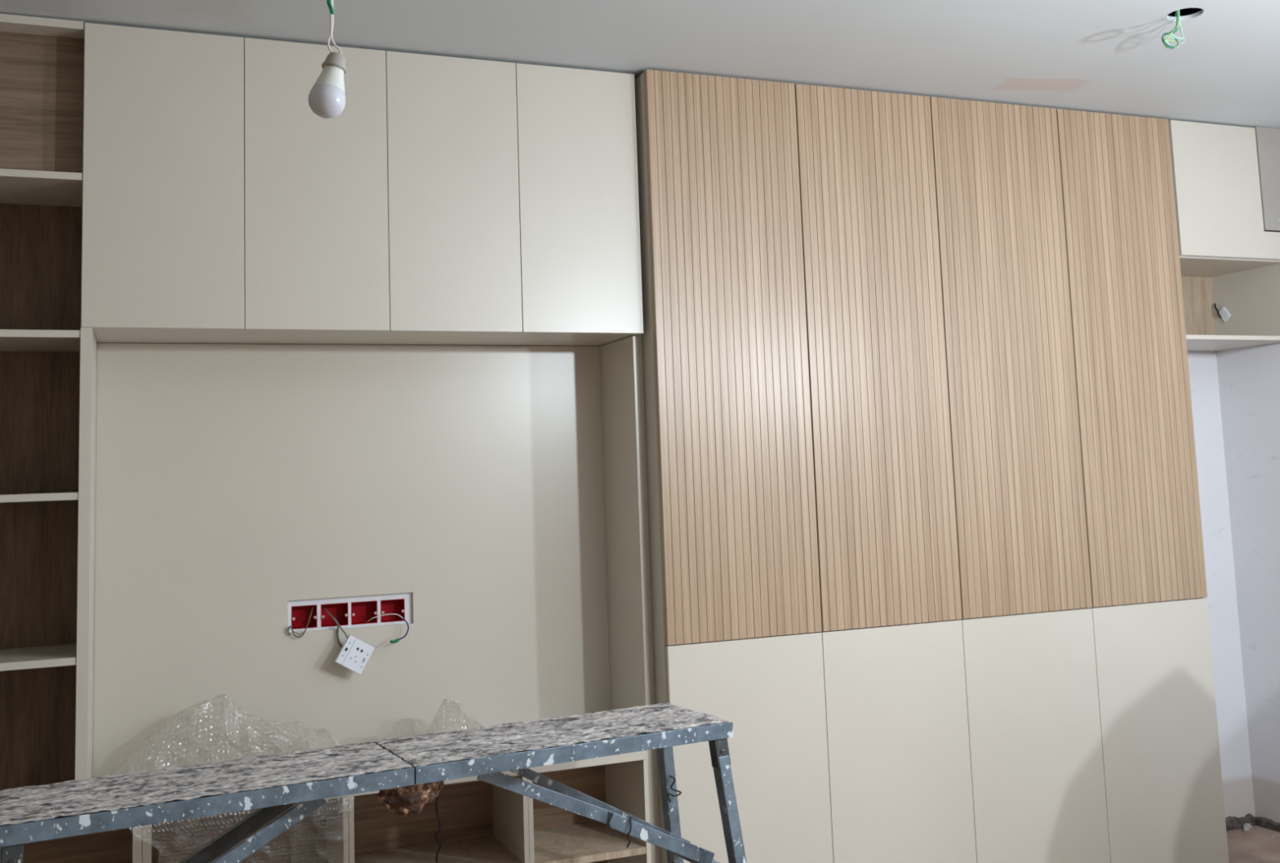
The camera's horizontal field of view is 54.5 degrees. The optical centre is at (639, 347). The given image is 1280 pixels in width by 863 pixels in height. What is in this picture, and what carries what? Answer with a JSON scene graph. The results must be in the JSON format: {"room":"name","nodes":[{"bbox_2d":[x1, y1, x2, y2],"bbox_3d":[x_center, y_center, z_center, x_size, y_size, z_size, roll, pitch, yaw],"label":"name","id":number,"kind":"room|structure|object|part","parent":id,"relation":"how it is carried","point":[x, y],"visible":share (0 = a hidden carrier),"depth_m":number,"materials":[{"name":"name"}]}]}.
{"room":"living room","nodes":[
{"label":"living room","id":0,"kind":"room"},
{"bbox_2d":[3,203,1255,831],"bbox_3d":[-0.701,0.514,3.789,6.600,2.680,0.001,0,-7,-22],"label":"wall","id":1,"kind":"structure","parent":0,"point":[1222,603],"depth_m":4.92,"materials":[{"name":"white paint"}]},
{"bbox_2d":[80,22,389,344],"bbox_3d":[-1.141,-0.431,3.525,0.788,0.806,0.346,0,-7,-22],"label":"upper cabinet","id":2,"kind":"object","parent":1,"relation":"attached to","point":[218,206],"visible":1,"depth_m":3.36,"materials":[{"name":"beige laminate"}]},
{"bbox_3d":[-1.261,-0.451,3.302,0.399,0.806,0.018,0,-7,-22],"label":"door","id":3,"kind":"part","parent":2,"relation":"part of","materials":[{"name":"beige laminate"}]},
{"bbox_3d":[-0.895,-0.449,3.447,0.386,0.806,0.018,0,-7,-22],"label":"door","id":4,"kind":"part","parent":2,"relation":"part of","materials":[{"name":"beige laminate"}]},
{"bbox_2d":[291,604,316,629],"bbox_3d":[-0.992,0.792,3.663,0.072,0.065,0.053,0,-7,-22],"label":"junction box","id":5,"kind":"object","parent":1,"relation":"attached to","point":[300,614],"visible":0.97,"depth_m":3.68,"materials":[{"name":"red plastic"}]},
{"bbox_2d":[287,606,313,637],"bbox_3d":[-0.983,0.802,3.626,0.034,0.082,0.088,-7,-8,39],"label":"wire","id":6,"kind":"object","parent":5,"relation":"hanging from","point":[290,626],"visible":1,"depth_m":3.61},
{"bbox_2d":[320,602,348,626],"bbox_3d":[-0.911,0.792,3.695,0.078,0.065,0.053,0,-7,-22],"label":"junction box","id":7,"kind":"object","parent":1,"relation":"attached to","point":[339,611],"visible":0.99,"depth_m":3.72,"materials":[{"name":"red plastic"}]},
{"bbox_2d":[322,606,347,637],"bbox_3d":[-0.901,0.814,3.653,0.099,0.100,0.024,-5,-7,27],"label":"wire","id":8,"kind":"object","parent":7,"relation":"attached to","point":[326,610],"visible":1,"depth_m":3.64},
{"bbox_2d":[333,617,342,648],"bbox_3d":[-0.889,0.842,3.658,0.016,0.093,0.053,4,-8,-44],"label":"wire","id":9,"kind":"object","parent":7,"relation":"hanging from","point":[337,629],"visible":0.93,"depth_m":3.65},
{"bbox_2d":[334,635,374,674],"bbox_3d":[-0.837,0.897,3.633,0.117,0.116,0.032,2,-7,-31],"label":"power socket","id":10,"kind":"object","parent":9,"relation":"hanging from","point":[354,654],"visible":1,"depth_m":3.62,"materials":[{"name":"white plastic"}]},
{"bbox_2d":[373,641,390,651],"bbox_3d":[-0.763,0.883,3.672,0.061,0.026,0.005,1,-7,-23],"label":"wire","id":11,"kind":"object","parent":10,"relation":"attached to","point":[388,642],"visible":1,"depth_m":3.67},
{"bbox_2d":[351,600,377,624],"bbox_3d":[-0.830,0.793,3.727,0.076,0.065,0.053,0,-7,-22],"label":"junction box","id":12,"kind":"object","parent":1,"relation":"attached to","point":[362,612],"visible":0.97,"depth_m":3.75,"materials":[{"name":"red plastic"}]},
{"bbox_2d":[365,613,403,622],"bbox_3d":[-0.768,0.805,3.696,0.120,0.028,0.043,-3,-6,11],"label":"wire","id":13,"kind":"object","parent":12,"relation":"attached to","point":[393,613],"visible":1,"depth_m":3.69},
{"bbox_2d":[398,617,408,639],"bbox_3d":[-0.705,0.838,3.700,0.034,0.065,0.005,0,-7,-22],"label":"wire","id":14,"kind":"object","parent":13,"relation":"attached to","point":[406,621],"visible":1,"depth_m":3.70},
{"bbox_2d":[390,638,399,643],"bbox_3d":[-0.728,0.870,3.688,0.029,0.015,0.011,0,-7,-22],"label":"tape","id":15,"kind":"object","parent":14,"relation":"attached to","point":[397,640],"visible":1,"depth_m":3.69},
{"bbox_2d":[92,333,660,862],"bbox_3d":[-0.745,0.490,3.606,1.541,2.650,0.310,0,-7,-22],"label":"panelling","id":16,"kind":"object","parent":1,"relation":"attached to","point":[504,489],"visible":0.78,"depth_m":3.71,"materials":[{"name":"beige laminate"}]},
{"bbox_3d":[-0.039,0.896,3.838,0.017,1.842,0.310,0,-7,-22],"label":"panel","id":17,"kind":"part","parent":16,"relation":"part of","materials":[{"name":"beige laminate"}]},
{"bbox_2d":[380,598,404,622],"bbox_3d":[-0.751,0.793,3.758,0.071,0.065,0.053,0,-7,-22],"label":"junction box","id":18,"kind":"object","parent":1,"relation":"attached to","point":[392,606],"visible":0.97,"depth_m":3.78,"materials":[{"name":"red plastic"}]},
{"bbox_2d":[369,50,643,346],"bbox_3d":[-0.421,-0.427,3.812,0.763,0.806,0.346,0,-7,-22],"label":"upper cabinet","id":19,"kind":"object","parent":1,"relation":"attached to","point":[513,202],"visible":0.95,"depth_m":3.65,"materials":[{"name":"beige laminate"}]},
{"bbox_3d":[-0.536,-0.446,3.590,0.382,0.806,0.018,0,-7,-22],"label":"door","id":20,"kind":"part","parent":19,"relation":"part of","materials":[{"name":"beige laminate"}]},
{"bbox_3d":[-0.182,-0.444,3.731,0.377,0.806,0.018,0,-7,-22],"label":"door","id":21,"kind":"part","parent":19,"relation":"part of","materials":[{"name":"beige laminate"}]},
{"bbox_2d":[1225,813,1255,831],"bbox_3d":[2.150,1.834,4.757,0.530,0.057,0.015,0,-7,-22],"label":"baseboard","id":22,"kind":"structure","parent":1,"relation":"attached to","point":[1232,822],"depth_m":4.82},
{"bbox_2d":[0,0,1279,128],"bbox_3d":[0.274,-1.133,1.365,6.600,0.012,5.560,0,-7,-22],"label":"ceiling","id":23,"kind":"structure","parent":0,"point":[1104,56],"depth_m":3.59,"materials":[{"name":"paint"}]},
{"bbox_2d":[308,0,346,118],"bbox_3d":[-0.517,-0.697,2.049,0.062,0.654,0.059,0,-7,-22],"label":"hanging bulb","id":24,"kind":"object","parent":23,"relation":"hanging from","point":[326,97],"visible":1,"depth_m":2.00,"materials":[{"name":"white plastic"}]},
{"bbox_3d":[-0.508,-0.398,2.016,0.059,0.052,0.059,0,-7,-22],"label":"globe","id":25,"kind":"part","parent":24,"relation":"part of"},
{"bbox_2d":[1161,9,1184,48],"bbox_3d":[1.503,-0.906,3.510,0.090,0.133,0.018,1,-7,-25],"label":"wires","id":26,"kind":"object","parent":23,"relation":"hanging from","point":[1166,43],"visible":0.98,"depth_m":3.51,"materials":[{"name":"green plastic"}]},
{"bbox_2d":[1167,7,1201,16],"bbox_3d":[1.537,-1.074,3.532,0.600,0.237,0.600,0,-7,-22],"label":"hole","id":27,"kind":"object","parent":23,"relation":"attached to","point":[1185,11],"depth_m":3.90,"materials":[{"name":"black"}]},
{"bbox_2d":[1215,342,1279,822],"bbox_3d":[3.434,0.225,2.461,0.100,2.680,5.560,0,-7,-22],"label":"wall","id":28,"kind":"structure","parent":0,"point":[1249,377],"depth_m":4.86,"materials":[{"name":"white paint"}]},
{"bbox_2d":[1168,120,1279,351],"bbox_3d":[2.145,-0.412,4.809,0.564,0.810,0.389,0,-7,-22],"label":"upper cabinet","id":29,"kind":"object","parent":28,"relation":"attached to","point":[1228,260],"visible":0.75,"depth_m":4.67,"materials":[{"name":"beige laminate"}]},
{"bbox_3d":[2.084,-0.146,4.957,0.528,0.284,0.010,0,-7,-22],"label":"panel","id":30,"kind":"part","parent":29,"relation":"part of","materials":[{"name":"brown wood"}]},
{"bbox_2d":[1213,302,1231,321],"bbox_3d":[2.341,-0.143,5.000,0.018,0.082,0.073,0,-7,-22],"label":"connector","id":31,"kind":"object","parent":29,"relation":"in","point":[1223,313],"visible":1,"depth_m":4.99,"materials":[{"name":"white plastic"}]},
{"bbox_3d":[2.214,-0.585,4.656,0.552,0.504,0.018,0,-7,-22],"label":"door","id":32,"kind":"part","parent":29,"relation":"part of","materials":[{"name":"beige laminate"}]},
{"bbox_2d":[1186,334,1279,351],"bbox_3d":[2.156,-0.017,4.776,0.564,0.016,0.369,0,-7,-22],"label":"shelf","id":33,"kind":"object","parent":29,"relation":"attached to","point":[1194,342],"depth_m":4.68,"materials":[{"name":"beige laminate"}]},
{"bbox_2d":[1253,126,1279,231],"bbox_3d":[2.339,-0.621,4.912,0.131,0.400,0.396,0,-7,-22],"label":"door","id":34,"kind":"structure","parent":29,"relation":"attached to","point":[1268,139],"depth_m":4.72,"materials":[{"name":"white wood"}]},
{"bbox_2d":[1254,816,1279,832],"bbox_3d":[2.654,1.770,4.238,0.015,0.039,1.360,0,-7,-22],"label":"baseboard","id":35,"kind":"structure","parent":28,"relation":"attached to","point":[1264,822],"depth_m":4.80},
{"bbox_2d":[1226,825,1279,862],"bbox_3d":[0.370,1.565,1.077,6.600,0.060,5.560,0,-7,-22],"label":"floor","id":36,"kind":"structure","parent":0,"point":[1257,845],"depth_m":4.59,"materials":[{"name":"tile"}]},
{"bbox_2d":[22,826,142,862],"bbox_3d":[-1.791,1.509,3.031,1.068,0.618,0.346,0,-7,-22],"label":"base cabinet","id":37,"kind":"object","parent":36,"relation":"on","point":[123,845],"visible":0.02,"depth_m":3.34,"materials":[{"name":"beige laminate"}]},
{"bbox_3d":[-1.304,1.482,3.223,0.022,0.558,0.335,0,-7,-22],"label":"panel","id":38,"kind":"part","parent":37,"relation":"part of","materials":[{"name":"beige laminate"}]},
{"bbox_2d":[297,750,648,803],"bbox_3d":[-1.170,1.192,3.317,2.429,0.028,0.348,0,-7,-22],"label":"countertop","id":39,"kind":"structure","parent":37,"relation":"on","point":[640,755],"depth_m":3.52,"materials":[{"name":"beige laminate"}]},
{"bbox_2d":[0,13,97,790],"bbox_3d":[-1.910,0.166,3.145,0.969,2.026,0.345,0,-7,-22],"label":"bookcase","id":40,"kind":"object","parent":39,"relation":"on","point":[48,396],"visible":0.78,"depth_m":3.35,"materials":[{"name":"beige laminate"}]},
{"bbox_3d":[-1.886,0.795,3.073,0.913,0.019,0.327,0,-7,-22],"label":"shelf","id":41,"kind":"part","parent":40,"relation":"part of","materials":[{"name":"beige laminate"}]},
{"bbox_3d":[-1.942,1.007,3.209,0.913,0.369,0.013,0,-7,-22],"label":"panel","id":42,"kind":"part","parent":40,"relation":"part of","materials":[{"name":"brown wood"}]},
{"bbox_3d":[-1.900,0.390,3.116,0.913,0.019,0.327,0,-7,-22],"label":"shelf","id":43,"kind":"part","parent":40,"relation":"part of","materials":[{"name":"beige laminate"}]},
{"bbox_3d":[-1.956,0.611,3.251,0.913,0.388,0.013,0,-7,-22],"label":"panel","id":44,"kind":"part","parent":40,"relation":"part of","materials":[{"name":"brown wood"}]},
{"bbox_3d":[-1.970,0.204,3.295,0.913,0.392,0.013,0,-7,-22],"label":"panel","id":45,"kind":"part","parent":40,"relation":"part of","materials":[{"name":"brown wood"}]},
{"bbox_3d":[-1.915,-0.020,3.159,0.913,0.019,0.327,0,-7,-22],"label":"shelf","id":46,"kind":"part","parent":40,"relation":"part of","materials":[{"name":"beige laminate"}]},
{"bbox_3d":[-1.930,-0.428,3.203,0.913,0.019,0.327,0,-7,-22],"label":"shelf","id":47,"kind":"part","parent":40,"relation":"part of","materials":[{"name":"beige laminate"}]},
{"bbox_3d":[-1.985,-0.205,3.338,0.913,0.391,0.013,0,-7,-22],"label":"panel","id":48,"kind":"part","parent":40,"relation":"part of","materials":[{"name":"brown wood"}]},
{"bbox_3d":[-1.907,-0.638,3.149,0.913,0.384,0.013,0,-7,-22],"label":"panel","id":49,"kind":"part","parent":40,"relation":"part of","materials":[{"name":"brown wood"}]},
{"bbox_3d":[-1.944,-0.831,3.246,0.913,0.022,0.326,0,-7,-22],"label":"panel","id":50,"kind":"part","parent":40,"relation":"part of","materials":[{"name":"beige laminate"}]},
{"bbox_3d":[-1.473,0.172,3.319,0.028,2.021,0.345,0,-7,-22],"label":"panel","id":51,"kind":"part","parent":40,"relation":"part of","materials":[{"name":"beige laminate"}]},
{"bbox_2d":[435,795,440,862],"bbox_3d":[-0.542,1.300,3.332,0.017,0.191,0.011,0,-7,-22],"label":"wire","id":52,"kind":"object","parent":39,"relation":"hanging from","point":[437,797],"visible":0.98,"depth_m":3.33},
{"bbox_2d":[142,796,348,862],"bbox_3d":[-1.060,1.514,3.322,0.505,0.618,0.346,0,-7,-22],"label":"base cabinet","id":53,"kind":"object","parent":36,"relation":"on","point":[322,836],"visible":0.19,"depth_m":3.47,"materials":[{"name":"beige laminate"}]},
{"bbox_3d":[-1.283,1.482,3.231,0.022,0.558,0.335,0,-7,-22],"label":"panel","id":54,"kind":"part","parent":53,"relation":"part of","materials":[{"name":"beige laminate"}]},
{"bbox_2d":[302,858,328,862],"bbox_3d":[-1.056,1.458,3.326,0.470,0.019,0.333,0,-7,-22],"label":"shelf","id":55,"kind":"object","parent":53,"relation":"attached to","point":[304,860],"depth_m":3.55,"materials":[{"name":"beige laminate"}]},
{"bbox_3d":[-0.830,1.485,3.412,0.014,0.558,0.335,0,-7,-22],"label":"panel","id":56,"kind":"part","parent":53,"relation":"part of","materials":[{"name":"beige laminate"}]},
{"bbox_2d":[0,702,746,862],"bbox_3d":[-0.515,1.314,2.684,1.665,0.848,0.428,1,-7,-28],"label":"bench","id":57,"kind":"object","parent":36,"relation":"on","point":[408,773],"visible":1,"depth_m":2.67,"materials":[{"name":"paint"}]},
{"bbox_3d":[-0.899,0.897,2.583,0.787,0.011,0.322,1,-7,-28],"label":"plate","id":58,"kind":"part","parent":57,"relation":"part of","materials":[{"name":"paint"}]},
{"bbox_3d":[-0.899,0.915,2.581,0.787,0.036,0.322,1,-7,-28],"label":"rail","id":59,"kind":"part","parent":57,"relation":"part of","materials":[{"name":"blue metal"}]},
{"bbox_3d":[-0.201,0.910,2.949,0.787,0.012,0.321,1,-7,-28],"label":"plate","id":60,"kind":"part","parent":57,"relation":"part of","materials":[{"name":"paint"}]},
{"bbox_3d":[-0.199,0.929,2.948,0.787,0.036,0.322,1,-7,-28],"label":"rail","id":61,"kind":"part","parent":57,"relation":"part of","materials":[{"name":"blue metal"}]},
{"bbox_2d":[607,811,616,835],"bbox_3d":[-0.066,1.107,2.889,0.023,0.056,0.011,0,-7,-22],"label":"wire","id":62,"kind":"object","parent":57,"relation":"hanging from","point":[608,815],"visible":1,"depth_m":2.88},
{"bbox_2d":[626,816,631,848],"bbox_3d":[-0.025,1.133,2.905,0.010,0.067,0.022,-6,-7,35],"label":"wire","id":63,"kind":"object","parent":57,"relation":"hanging from","point":[630,820],"visible":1,"depth_m":2.90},
{"bbox_3d":[0.098,1.390,3.212,0.096,0.762,0.041,3,-8,-41],"label":"leg","id":64,"kind":"part","parent":57,"relation":"part of","materials":[{"name":"metal"}]},
{"bbox_2d":[666,775,681,802],"bbox_3d":[0.087,1.133,3.196,0.039,0.068,0.010,0,-6,-18],"label":"wire","id":65,"kind":"object","parent":57,"relation":"attached to","point":[671,776],"visible":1,"depth_m":3.19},
{"bbox_3d":[0.253,1.353,2.917,0.155,0.765,0.043,-6,-7,31],"label":"leg","id":66,"kind":"part","parent":57,"relation":"part of","materials":[{"name":"metal"}]},
{"bbox_2d":[348,775,529,862],"bbox_3d":[-0.596,1.517,3.507,0.491,0.618,0.346,0,-7,-22],"label":"base cabinet","id":67,"kind":"object","parent":36,"relation":"on","point":[481,821],"visible":0.48,"depth_m":3.64,"materials":[{"name":"beige laminate"}]},
{"bbox_3d":[-0.817,1.485,3.417,0.014,0.558,0.335,0,-7,-22],"label":"panel","id":68,"kind":"part","parent":67,"relation":"part of","materials":[{"name":"beige laminate"}]},
{"bbox_3d":[-0.658,1.506,3.665,0.491,0.558,0.010,0,-7,-22],"label":"panel","id":69,"kind":"part","parent":67,"relation":"part of","materials":[{"name":"brown wood"}]},
{"bbox_2d":[354,835,521,862],"bbox_3d":[-0.596,1.460,3.509,0.464,0.019,0.333,0,-7,-22],"label":"shelf","id":70,"kind":"object","parent":67,"relation":"attached to","point":[454,848],"depth_m":3.60,"materials":[{"name":"brown wood"}]},
{"bbox_3d":[-0.373,1.488,3.594,0.014,0.558,0.335,0,-7,-22],"label":"panel","id":71,"kind":"part","parent":67,"relation":"part of","materials":[{"name":"beige laminate"}]},
{"bbox_2d":[527,759,651,862],"bbox_3d":[-0.198,1.520,3.665,0.362,0.618,0.346,0,-7,-22],"label":"base cabinet","id":72,"kind":"object","parent":36,"relation":"on","point":[557,834],"visible":0.4,"depth_m":3.71,"materials":[{"name":"beige laminate"}]},
{"bbox_3d":[-0.359,1.488,3.599,0.014,0.558,0.335,0,-7,-22],"label":"panel","id":73,"kind":"part","parent":72,"relation":"part of","materials":[{"name":"beige laminate"}]},
{"bbox_3d":[-0.261,1.508,3.823,0.362,0.558,0.010,0,-7,-22],"label":"panel","id":74,"kind":"part","parent":72,"relation":"part of","materials":[{"name":"brown wood"}]},
{"bbox_2d":[533,820,646,862],"bbox_3d":[-0.199,1.463,3.667,0.335,0.019,0.333,0,-7,-22],"label":"shelf","id":75,"kind":"object","parent":72,"relation":"attached to","point":[554,841],"depth_m":3.63,"materials":[{"name":"brown wood"}]},
{"bbox_3d":[-0.035,1.490,3.728,0.014,0.558,0.335,0,-7,-22],"label":"panel","id":76,"kind":"part","parent":72,"relation":"part of","materials":[{"name":"beige laminate"}]},
{"bbox_2d":[634,69,977,862],"bbox_3d":[0.472,0.502,4.029,1.031,2.671,0.395,0,-7,-22],"label":"tall cabinet","id":77,"kind":"object","parent":36,"relation":"on","point":[806,594],"visible":0.98,"depth_m":3.84,"materials":[{"name":"beige laminate"}]},
{"bbox_3d":[0.285,0.010,3.812,0.514,1.727,0.022,0,-7,-22],"label":"door","id":78,"kind":"part","parent":77,"relation":"part of","materials":[{"name":"brown wood"}]},
{"bbox_3d":[0.332,1.320,3.674,0.513,0.900,0.018,0,-7,-22],"label":"door","id":79,"kind":"part","parent":77,"relation":"part of","materials":[{"name":"beige laminate"}]},
{"bbox_3d":[0.764,0.014,4.002,0.512,1.727,0.022,0,-7,-22],"label":"door","id":80,"kind":"part","parent":77,"relation":"part of","materials":[{"name":"brown wood"}]},
{"bbox_3d":[0.810,1.323,3.865,0.513,0.900,0.018,0,-7,-22],"label":"door","id":81,"kind":"part","parent":77,"relation":"part of","materials":[{"name":"beige laminate"}]},
{"bbox_2d":[929,96,1228,862],"bbox_3d":[1.433,0.508,4.412,1.037,2.671,0.395,0,-7,-22],"label":"tall cabinet","id":82,"kind":"object","parent":36,"relation":"on","point":[1093,726],"visible":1,"depth_m":4.22,"materials":[{"name":"beige laminate"}]},
{"bbox_3d":[1.248,0.017,4.195,0.524,1.727,0.022,0,-7,-22],"label":"door","id":83,"kind":"part","parent":82,"relation":"part of","materials":[{"name":"brown wood"}]},
{"bbox_3d":[1.294,1.326,4.057,0.525,0.900,0.018,0,-7,-22],"label":"door","id":84,"kind":"part","parent":82,"relation":"part of","materials":[{"name":"beige laminate"}]},
{"bbox_3d":[1.730,0.020,4.387,0.508,1.727,0.022,0,-7,-22],"label":"door","id":85,"kind":"part","parent":82,"relation":"part of","materials":[{"name":"brown wood"}]},
{"bbox_3d":[1.776,1.329,4.249,0.509,0.900,0.018,0,-7,-22],"label":"door","id":86,"kind":"part","parent":82,"relation":"part of","materials":[{"name":"beige laminate"}]},
{"bbox_2d":[1243,822,1252,830],"bbox_3d":[2.346,1.849,4.797,0.039,0.027,0.022,0,-7,-22],"label":"lump","id":87,"kind":"object","parent":36,"relation":"on","point":[1245,825],"visible":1,"depth_m":4.79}
]}

